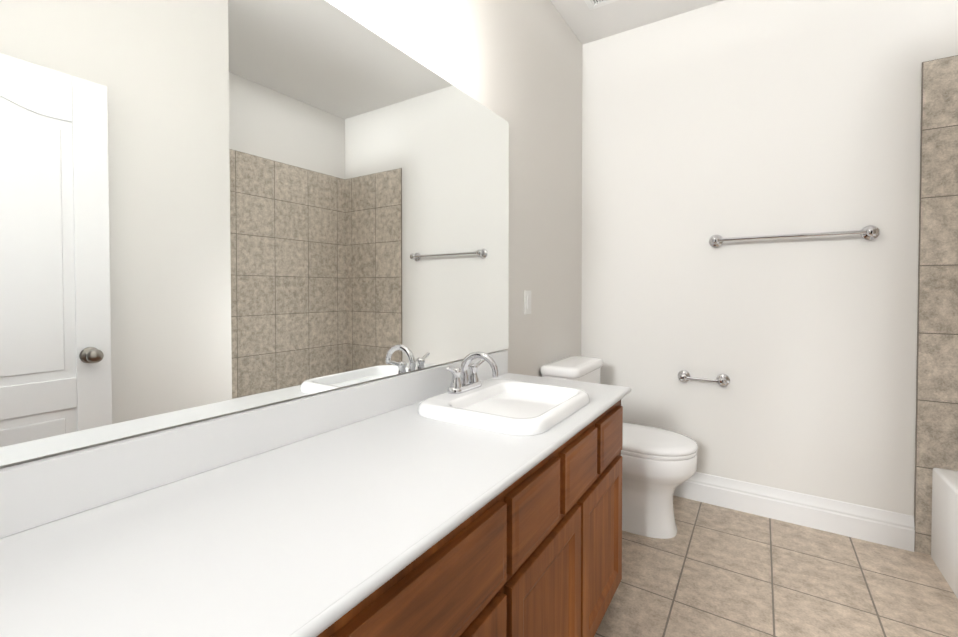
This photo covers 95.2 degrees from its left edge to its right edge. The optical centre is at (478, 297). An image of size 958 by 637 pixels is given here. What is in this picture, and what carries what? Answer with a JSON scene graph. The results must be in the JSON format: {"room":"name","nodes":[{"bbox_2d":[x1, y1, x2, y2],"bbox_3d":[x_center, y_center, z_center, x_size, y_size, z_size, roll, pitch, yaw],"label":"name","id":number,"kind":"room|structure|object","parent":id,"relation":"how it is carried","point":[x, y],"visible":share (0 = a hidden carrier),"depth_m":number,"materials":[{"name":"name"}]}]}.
{"room":"bathroom","nodes":[
{"label":"bathroom","id":0,"kind":"room"},
{"bbox_2d":[0,0,582,468],"bbox_3d":[-0.159,-0.218,1.649,0.120,2.740,3.070,1,1,33],"label":"wall","id":1,"kind":"structure","parent":0,"point":[516,64],"depth_m":2.15,"materials":[{"name":"white paint"}]},
{"bbox_2d":[0,0,508,465],"bbox_3d":[-0.364,-0.265,1.210,0.006,1.020,1.830,1,1,33],"label":"mirror","id":2,"kind":"object","parent":1,"relation":"attached to","point":[210,208],"visible":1,"depth_m":0.93,"materials":[{"name":"clear glass"}]},
{"bbox_2d":[524,290,530,313],"bbox_3d":[0.242,0.024,2.156,0.010,0.116,0.070,1,1,33],"label":"switch plate","id":3,"kind":"object","parent":1,"relation":"attached to","point":[527,301],"visible":1,"depth_m":2.14,"materials":[{"name":"white plastic"}]},
{"bbox_2d":[550,0,723,44],"bbox_3d":[0.841,-1.626,0.980,2.500,0.100,3.070,1,1,33],"label":"ceiling","id":4,"kind":"structure","parent":0,"point":[585,23],"depth_m":2.47,"materials":[{"name":"white paint"}]},
{"bbox_2d":[584,0,617,9],"bbox_3d":[0.657,-1.589,2.218,0.290,0.016,0.290,1,1,33],"label":"ceiling vent","id":5,"kind":"object","parent":4,"relation":"in","point":[593,4],"visible":1,"depth_m":2.36,"materials":[{"name":"white plastic"}]},
{"bbox_2d":[581,0,957,515],"bbox_3d":[1.691,-0.227,2.211,2.380,2.740,0.120,1,1,33],"label":"wall","id":6,"kind":"structure","parent":0,"point":[701,126],"depth_m":2.27,"materials":[{"name":"white paint"}]},
{"bbox_2d":[677,370,729,385],"bbox_3d":[1.230,0.450,2.407,0.263,0.068,0.071,1,1,33],"label":"paper holder","id":7,"kind":"object","parent":6,"relation":"attached to","point":[720,379],"visible":1,"depth_m":2.39,"materials":[{"name":"silver metal"}]},
{"bbox_2d":[673,472,914,551],"bbox_3d":[1.310,1.061,2.398,1.560,0.157,0.016,1,1,33],"label":"baseboard","id":8,"kind":"structure","parent":6,"relation":"attached to","point":[883,527],"depth_m":2.19,"materials":[{"name":"white wood"}]},
{"bbox_2d":[709,225,879,246],"bbox_3d":[1.544,-0.305,2.190,0.705,0.070,0.074,1,1,33],"label":"towel rail","id":9,"kind":"object","parent":6,"relation":"attached to","point":[870,232],"visible":1,"depth_m":2.13,"materials":[{"name":"silver metal"}]},
{"bbox_2d":[914,55,957,554],"bbox_3d":[2.258,0.055,1.774,0.692,2.190,0.006,1,1,33],"label":"tiled wall","id":10,"kind":"structure","parent":6,"relation":"attached to","point":[936,436],"depth_m":1.92,"materials":[{"name":"beige tile"}]},
{"bbox_2d":[594,495,957,636],"bbox_3d":[0.841,1.213,1.029,2.500,0.100,3.070,1,1,33],"label":"floor","id":11,"kind":"structure","parent":0,"point":[709,570],"depth_m":1.75,"materials":[{"name":"tile"}]},
{"bbox_2d":[300,390,630,636],"bbox_3d":[-0.155,0.768,1.053,0.544,0.790,1.797,1,1,33],"label":"bathroom vanity","id":12,"kind":"object","parent":11,"relation":"on","point":[539,555],"depth_m":0.95,"materials":[{"name":"brown wood"}]},
{"bbox_2d":[0,370,627,636],"bbox_3d":[-0.150,0.363,1.055,0.545,0.020,1.817,1,1,33],"label":"countertop","id":13,"kind":"structure","parent":12,"relation":"on","point":[268,542],"depth_m":0.67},
{"bbox_2d":[404,374,599,437],"bbox_3d":[0.091,0.391,1.398,0.417,0.156,0.482,1,1,33],"label":"sink","id":14,"kind":"object","parent":13,"relation":"in","point":[522,407],"depth_m":1.38,"materials":[{"name":"white ceramic"}]},
{"bbox_2d":[540,356,697,538],"bbox_3d":[0.731,0.747,2.264,0.724,0.790,0.464,1,1,33],"label":"toilet","id":15,"kind":"object","parent":11,"relation":"on","point":[659,465],"visible":0.56,"depth_m":2.10,"materials":[{"name":"white ceramic"}]},
{"bbox_2d":[931,468,957,597],"bbox_3d":[1.885,0.961,1.166,0.637,0.400,1.438,1,1,33],"label":"bathtub","id":16,"kind":"object","parent":11,"relation":"on","point":[944,540],"visible":1,"depth_m":1.80,"materials":[{"name":"white ceramic"}]}
]}

